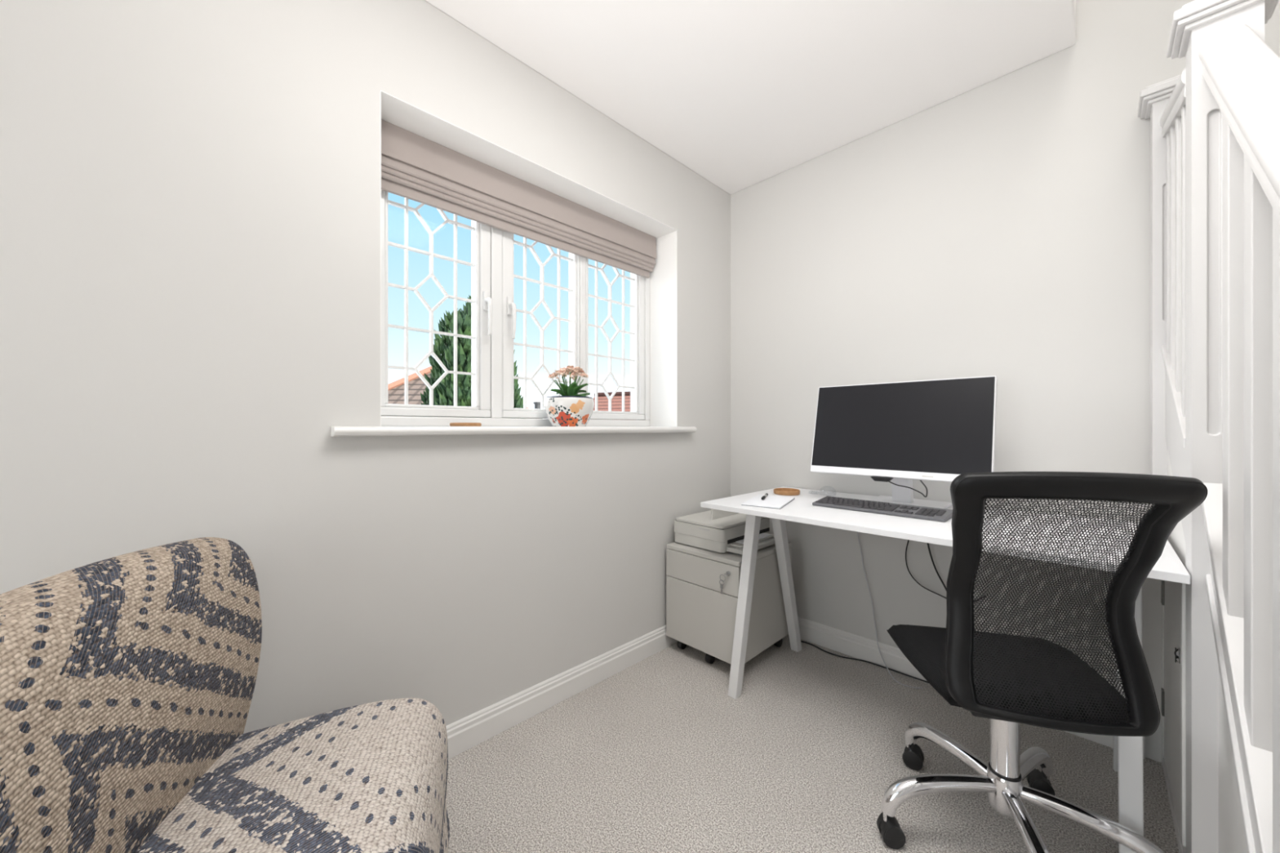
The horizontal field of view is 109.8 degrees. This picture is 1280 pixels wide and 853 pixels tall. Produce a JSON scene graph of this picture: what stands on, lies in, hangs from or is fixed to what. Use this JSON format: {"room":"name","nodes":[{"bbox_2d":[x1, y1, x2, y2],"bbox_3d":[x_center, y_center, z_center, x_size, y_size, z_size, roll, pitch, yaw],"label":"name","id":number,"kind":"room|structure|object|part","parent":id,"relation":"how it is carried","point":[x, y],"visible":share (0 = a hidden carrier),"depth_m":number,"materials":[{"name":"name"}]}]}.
{"room":"home office","nodes":[
{"label":"home office","id":0,"kind":"room"},
{"bbox_2d":[0,0,730,733],"bbox_3d":[-1.183,-0.284,1.123,4.890,2.708,0.300,0,0,-45],"label":"wall","id":1,"kind":"structure","parent":0,"point":[190,189],"depth_m":1.18,"materials":[{"name":"white paint"}]},
{"bbox_2d":[330,426,696,436],"bbox_3d":[-0.347,0.011,1.833,1.553,0.028,0.237,0,0,-45],"label":"windowsill","id":2,"kind":"structure","parent":1,"relation":"attached to","point":[335,431],"depth_m":1.48,"materials":[{"name":"white paint"}]},
{"bbox_2d":[449,422,481,426],"bbox_3d":[-0.612,-0.009,1.579,0.104,0.013,0.104,0,0,-45],"label":"coaster","id":3,"kind":"object","parent":2,"relation":"on","point":[451,424],"visible":0.8,"depth_m":1.54,"materials":[{"name":"brown wood"}]},
{"bbox_2d":[543,364,594,426],"bbox_3d":[-0.297,-0.132,1.894,0.213,0.257,0.212,0,0,-45],"label":"potted plant","id":4,"kind":"object","parent":2,"relation":"on","point":[571,409],"visible":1,"depth_m":1.83,"materials":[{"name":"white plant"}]},
{"bbox_3d":[-0.297,-0.065,1.891,0.208,0.123,0.208,0,0,-45],"label":"pot","id":5,"kind":"part","parent":4,"relation":"part of","materials":[{"name":"ceramic"}]},
{"bbox_2d":[380,90,677,426],"bbox_3d":[-0.380,-0.498,1.885,1.336,0.990,0.260,0,0,-45],"label":"window","id":6,"kind":"structure","parent":1,"relation":"in","point":[653,305],"depth_m":1.81,"materials":[{"name":"white paint"}]},
{"bbox_3d":[-0.599,-0.492,1.751,0.022,0.075,0.012,0,0,-45],"label":"handle plate","id":7,"kind":"part","parent":6,"relation":"part of","materials":[{"name":"white plastic"}]},
{"bbox_3d":[-0.583,-0.428,1.735,0.018,0.148,0.042,0,0,-45],"label":"handle","id":8,"kind":"part","parent":6,"relation":"part of","materials":[{"name":"white plastic"}]},
{"bbox_3d":[-0.527,-0.492,1.822,0.022,0.075,0.012,0,0,-45],"label":"handle plate","id":9,"kind":"part","parent":6,"relation":"part of","materials":[{"name":"white plastic"}]},
{"bbox_3d":[-0.511,-0.428,1.806,0.018,0.148,0.042,0,0,-45],"label":"handle","id":10,"kind":"part","parent":6,"relation":"part of","materials":[{"name":"white plastic"}]},
{"bbox_3d":[-0.446,-0.498,1.952,1.336,0.990,0.072,0,0,-45],"label":"frame","id":11,"kind":"part","parent":6,"relation":"part of","materials":[{"name":"white plastic"}]},
{"bbox_2d":[381,119,657,278],"bbox_3d":[-0.399,-0.885,1.894,1.315,0.210,0.052,0,0,-45],"label":"blind","id":12,"kind":"object","parent":6,"relation":"attached to","point":[415,167],"visible":0.94,"depth_m":1.74,"materials":[{"name":"beige fabric"}]},
{"bbox_2d":[445,625,677,759],"bbox_3d":[-1.036,1.019,1.045,4.390,0.102,0.017,0,0,-45],"label":"baseboard","id":13,"kind":"structure","parent":1,"relation":"attached to","point":[473,730],"depth_m":1.71,"materials":[{"name":"white paint"}]},
{"bbox_2d":[425,0,1075,194],"bbox_3d":[-0.151,-1.468,0.146,4.390,0.260,2.540,0,0,-45],"label":"ceiling","id":14,"kind":"structure","parent":0,"point":[742,94],"depth_m":1.63,"materials":[{"name":"white paint"}]},
{"bbox_2d":[445,634,1179,852],"bbox_3d":[-0.151,1.130,0.146,4.990,0.120,3.140,0,0,-45],"label":"floor","id":15,"kind":"structure","parent":0,"point":[656,755],"depth_m":1.40,"materials":[{"name":"carpet"}]},
{"bbox_2d":[0,537,449,852],"bbox_3d":[-0.655,0.638,0.738,0.581,0.840,0.700,0,0,-18],"label":"armchair","id":16,"kind":"object","parent":15,"relation":"on","point":[127,681],"visible":1,"depth_m":0.73,"materials":[{"name":"beige fabric"}]},
{"bbox_3d":[-0.844,0.638,0.677,0.184,0.840,0.700,0,0,-18],"label":"backrest","id":17,"kind":"part","parent":16,"relation":"part of","materials":[{"name":"beige fabric"}]},
{"bbox_3d":[-0.627,0.846,0.747,0.522,0.412,0.700,0,0,-18],"label":"seat","id":18,"kind":"part","parent":16,"relation":"part of","materials":[{"name":"beige fabric"}]},
{"bbox_2d":[666,542,791,664],"bbox_3d":[0.424,0.816,2.173,0.487,0.506,0.409,0,0,-45],"label":"filing cabinet","id":19,"kind":"object","parent":15,"relation":"on","point":[702,584],"visible":0.77,"depth_m":2.02,"materials":[{"name":"grey metal"}]},
{"bbox_3d":[0.275,0.860,2.026,0.016,0.288,0.407,0,0,-45],"label":"drawer","id":20,"kind":"part","parent":19,"relation":"part of","materials":[{"name":"grey metal"}]},
{"bbox_3d":[0.275,0.649,2.026,0.016,0.126,0.407,0,0,-45],"label":"drawer","id":21,"kind":"part","parent":19,"relation":"part of","materials":[{"name":"grey metal"}]},
{"bbox_2d":[674,508,774,555],"bbox_3d":[0.440,0.469,2.203,0.421,0.186,0.382,0,0,-45],"label":"printer","id":22,"kind":"object","parent":19,"relation":"on","point":[713,530],"visible":0.68,"depth_m":2.09,"materials":[{"name":"grey plastic"}]},
{"bbox_3d":[0.414,0.446,2.230,0.414,0.010,0.284,0,0,-45],"label":"lid","id":23,"kind":"part","parent":22,"relation":"part of","materials":[{"name":"grey plastic"}]},
{"bbox_2d":[726,537,774,555],"bbox_3d":[0.538,0.543,2.105,0.360,0.018,0.105,0,0,-45],"label":"paper tray","id":24,"kind":"object","parent":22,"relation":"on","point":[736,546],"depth_m":2.03,"materials":[{"name":"grey plastic"}]},
{"bbox_2d":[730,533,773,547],"bbox_3d":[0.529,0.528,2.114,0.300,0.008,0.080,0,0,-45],"label":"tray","id":25,"kind":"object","parent":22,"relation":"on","point":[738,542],"depth_m":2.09,"materials":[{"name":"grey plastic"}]},
{"bbox_3d":[0.434,0.573,2.182,0.459,0.020,0.409,0,0,-45],"label":"panel","id":26,"kind":"part","parent":19,"relation":"part of","materials":[{"name":"grey metal"}]},
{"bbox_2d":[800,640,929,684],"bbox_3d":[1.045,0.894,1.992,0.042,0.349,0.874,0,0,-45],"label":"cable","id":27,"kind":"object","parent":15,"relation":"on","point":[895,671],"visible":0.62,"depth_m":2.03,"materials":[{"name":"black plastic"}]},
{"bbox_2d":[700,486,1190,852],"bbox_3d":[0.951,0.690,1.646,0.700,0.760,1.287,0,0,-45],"label":"desk","id":28,"kind":"object","parent":15,"relation":"on","point":[1127,750],"visible":0.46,"depth_m":1.48,"materials":[{"name":"white laminate"}]},
{"bbox_3d":[0.433,0.700,1.848,0.199,0.740,0.044,0,0,-45],"label":"leg","id":29,"kind":"part","parent":28,"relation":"part of","materials":[{"name":"white wood"}]},
{"bbox_2d":[741,494,795,509],"bbox_3d":[0.534,0.306,1.865,0.158,0.007,0.289,0,0,30],"label":"notepad","id":30,"kind":"object","parent":28,"relation":"on","point":[770,501],"visible":1,"depth_m":1.83,"materials":[{"name":"white paper"}]},
{"bbox_2d":[760,493,768,500],"bbox_3d":[0.534,0.296,1.923,0.013,0.012,0.129,0,0,24],"label":"pen","id":31,"kind":"object","parent":30,"relation":"on","point":[763,497],"visible":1,"depth_m":1.90,"materials":[{"name":"black plastic"}]},
{"bbox_3d":[0.680,0.700,2.092,0.244,0.740,0.044,0,0,-45],"label":"leg","id":32,"kind":"part","parent":28,"relation":"part of","materials":[{"name":"white wood"}]},
{"bbox_2d":[773,488,799,495],"bbox_3d":[0.683,0.300,2.093,0.118,0.020,0.118,0,0,-45],"label":"coaster","id":33,"kind":"object","parent":28,"relation":"on","point":[782,491],"visible":1,"depth_m":2.06,"materials":[{"name":"brown wood"}]},
{"bbox_2d":[812,496,952,521],"bbox_3d":[0.886,0.296,1.669,0.139,0.025,0.445,0,0,-45],"label":"keyboard","id":34,"kind":"object","parent":28,"relation":"on","point":[868,506],"visible":0.98,"depth_m":1.62,"materials":[{"name":"grey plastic"}]},
{"bbox_2d":[857,532,922,688],"bbox_3d":[1.068,0.701,1.950,0.044,0.742,0.283,0,0,-28],"label":"cable","id":35,"kind":"object","parent":28,"relation":"hanging from","point":[857,532],"visible":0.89,"depth_m":2.01,"materials":[{"name":"grey plastic"}]},
{"bbox_2d":[810,375,997,508],"bbox_3d":[1.030,0.068,1.774,0.281,0.484,0.609,0,0,-45],"label":"computer monitor","id":36,"kind":"object","parent":28,"relation":"on","point":[937,430],"visible":0.86,"depth_m":1.68,"materials":[{"name":"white plastic"}]},
{"bbox_2d":[870,476,927,497],"bbox_3d":[0.955,0.216,1.663,0.184,0.071,0.033,0,0,37],"label":"cable","id":37,"kind":"object","parent":36,"relation":"attached to","point":[875,478],"visible":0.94,"depth_m":1.67,"materials":[{"name":"black plastic"}]},
{"bbox_2d":[927,542,946,591],"bbox_3d":[1.226,0.543,1.825,0.128,0.417,0.015,0,0,36],"label":"cable","id":38,"kind":"object","parent":28,"relation":"hanging from","point":[928,546],"visible":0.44,"depth_m":1.84,"materials":[{"name":"black plastic"}]},
{"bbox_2d":[905,539,985,601],"bbox_3d":[1.233,0.519,1.827,0.005,0.370,0.276,0,0,-45],"label":"cable loop","id":39,"kind":"object","parent":28,"relation":"hanging from","point":[908,540],"visible":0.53,"depth_m":1.91,"materials":[{"name":"black"}]},
{"bbox_3d":[1.431,0.700,1.330,0.244,0.740,0.044,0,0,-45],"label":"leg","id":40,"kind":"part","parent":28,"relation":"part of","materials":[{"name":"white wood"}]},
{"bbox_3d":[1.183,0.700,1.086,0.199,0.740,0.044,0,0,-45],"label":"leg","id":41,"kind":"part","parent":28,"relation":"part of","materials":[{"name":"white metal"}]},
{"bbox_2d":[876,471,1207,852],"bbox_3d":[0.916,0.577,1.119,0.598,0.985,0.615,0,0,15],"label":"office chair","id":42,"kind":"object","parent":15,"relation":"on","point":[1008,680],"visible":1,"depth_m":0.96,"materials":[{"name":"black fabric"}]},
{"bbox_2d":[878,812,905,840],"bbox_3d":[0.647,1.027,1.160,0.048,0.032,0.055,0,0,7],"label":"caster wheel","id":43,"kind":"object","parent":42,"relation":"attached to","point":[890,829],"depth_m":1.14,"materials":[{"name":"black plastic"}]},
{"bbox_2d":[903,744,922,764],"bbox_3d":[0.864,1.027,1.420,0.048,0.032,0.055,0,0,39],"label":"caster wheel","id":44,"kind":"object","parent":42,"relation":"attached to","point":[913,754],"depth_m":1.41,"materials":[{"name":"black plastic"}]},
{"bbox_3d":[0.763,0.945,1.154,0.281,0.104,0.041,0,0,3],"label":"leg","id":45,"kind":"part","parent":42,"relation":"part of","materials":[{"name":"silver metal"}]},
{"bbox_3d":[0.887,0.945,1.304,0.041,0.104,0.281,0,0,-15],"label":"leg","id":46,"kind":"part","parent":42,"relation":"part of","materials":[{"name":"silver metal"}]},
{"bbox_3d":[0.928,0.667,1.144,0.240,0.022,0.260,0,0,15],"label":"seat plate","id":47,"kind":"part","parent":42,"relation":"part of","materials":[{"name":"black plastic"}]},
{"bbox_3d":[0.937,0.625,1.176,0.443,0.074,0.423,0,0,15],"label":"seat","id":48,"kind":"part","parent":42,"relation":"part of","materials":[{"name":"black fabric"}]},
{"bbox_3d":[0.868,0.945,0.991,0.041,0.104,0.281,0,0,21],"label":"leg","id":49,"kind":"part","parent":42,"relation":"part of","materials":[{"name":"silver metal"}]},
{"bbox_3d":[1.067,0.945,1.233,0.281,0.104,0.041,0,0,-33],"label":"leg","id":50,"kind":"part","parent":42,"relation":"part of","materials":[{"name":"silver metal"}]},
{"bbox_2d":[1029,768,1053,794],"bbox_3d":[1.165,1.027,1.308,0.048,0.032,0.055,0,0,29],"label":"caster wheel","id":51,"kind":"object","parent":42,"relation":"attached to","point":[1038,780],"depth_m":1.29,"materials":[{"name":"black plastic"}]},
{"bbox_3d":[0.863,0.353,0.925,0.412,0.537,0.168,0,0,15],"label":"backrest frame","id":52,"kind":"part","parent":42,"relation":"part of","materials":[{"name":"black plastic"}]},
{"bbox_3d":[1.056,0.945,1.039,0.281,0.104,0.041,0,0,39],"label":"leg","id":53,"kind":"part","parent":42,"relation":"part of","materials":[{"name":"silver metal"}]},
{"bbox_2d":[1137,0,1279,852],"bbox_3d":[1.294,0.128,0.467,1.892,2.344,0.962,0,0,-45],"label":"staircase","id":54,"kind":"structure","parent":15,"relation":"on","point":[1215,125],"depth_m":0.85,"materials":[{"name":"white paint"}]},
{"bbox_3d":[1.630,-0.352,1.377,0.085,1.325,0.085,0,0,-45],"label":"newel post","id":55,"kind":"part","parent":54,"relation":"part of","materials":[{"name":"white paint"}]},
{"bbox_3d":[1.425,-0.848,1.175,0.500,0.205,0.055,0,0,-45],"label":"handrail","id":56,"kind":"part","parent":54,"relation":"part of","materials":[{"name":"white paint"}]},
{"bbox_3d":[1.232,0.105,0.951,0.090,1.930,0.092,0,0,-45],"label":"newel post","id":57,"kind":"part","parent":54,"relation":"part of","materials":[{"name":"white paint"}]},
{"bbox_3d":[0.799,0.781,0.557,1.081,0.952,0.008,0,0,-45],"label":"string moulding","id":58,"kind":"part","parent":54,"relation":"part of","materials":[{"name":"white paint"}]},
{"bbox_3d":[0.812,-0.310,0.544,1.081,1.009,0.065,0,0,-45],"label":"handrail","id":59,"kind":"part","parent":54,"relation":"part of","materials":[{"name":"white paint"}]},
{"bbox_2d":[730,0,1279,763],"bbox_3d":[1.554,-1.380,1.685,0.200,4.900,2.740,0,0,-45],"label":"wall","id":60,"kind":"structure","parent":0,"point":[1000,227],"depth_m":1.78,"materials":[{"name":"white paint"}]},
{"bbox_2d":[797,616,1145,759],"bbox_3d":[1.074,1.019,2.018,0.017,0.102,1.589,0,0,-45],"label":"baseboard","id":61,"kind":"structure","parent":60,"relation":"attached to","point":[846,643],"depth_m":2.06,"materials":[{"name":"white paint"}]},
{"bbox_2d":[1161,448,1247,852],"bbox_3d":[1.057,0.500,0.801,1.750,1.140,0.049,0,0,-45],"label":"wall","id":62,"kind":"structure","parent":0,"point":[1231,836],"depth_m":0.90,"materials":[{"name":"white paint"}]},
{"bbox_2d":[1160,580,1185,852],"bbox_3d":[1.460,0.697,1.224,0.539,0.678,0.024,0,0,-45],"label":"door","id":63,"kind":"structure","parent":62,"relation":"in","point":[1170,591],"depth_m":1.25,"materials":[{"name":"white paint"}]},
{"bbox_3d":[1.367,0.580,1.142,0.040,0.040,0.006,0,0,-45],"label":"knob","id":64,"kind":"part","parent":63,"relation":"part of","materials":[{"name":"silver metal"}]},
{"bbox_2d":[1180,582,1185,846],"bbox_3d":[1.244,0.642,1.027,0.030,0.615,0.010,0,0,-45],"label":"trim","id":65,"kind":"structure","parent":62,"relation":"attached to","point":[1182,585],"depth_m":1.02,"materials":[{"name":"white paint"}]},
{"label":"outside","id":66,"kind":"structure","parent":0,"visible":0},
{"bbox_3d":[-21.659,3.770,43.372,150.000,0.200,87.800,0,0,-45],"label":"ground","id":67,"kind":"structure","parent":66,"visible":0},
{"bbox_2d":[386,365,529,418],"bbox_3d":[-6.627,0.573,16.121,4.600,6.194,6.758,0,0,0],"label":"house","id":68,"kind":"structure","parent":67,"relation":"on","point":[416,386],"depth_m":14.11,"materials":[{"name":"beige"}]},
{"bbox_2d":[415,294,525,418],"bbox_3d":[-3.369,0.506,9.068,3.176,6.328,2.908,0,0,-26],"label":"conifer tree","id":69,"kind":"object","parent":67,"relation":"on","point":[443,393],"visible":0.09,"depth_m":8.43,"materials":[{"name":"green plant"}]},
{"bbox_2d":[533,401,540,408],"bbox_3d":[-4.517,1.273,20.000,0.320,4.795,0.320,0,0,-45],"label":"chimney","id":70,"kind":"object","parent":67,"relation":"on","point":[537,404],"visible":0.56,"depth_m":19.86,"materials":[{"name":"grey"}]},
{"bbox_2d":[593,391,633,420],"bbox_3d":[0.326,0.909,22.702,6.000,5.521,5.600,0,0,25],"label":"house","id":71,"kind":"structure","parent":67,"relation":"on","point":[602,401],"depth_m":22.91,"materials":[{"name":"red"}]}
]}

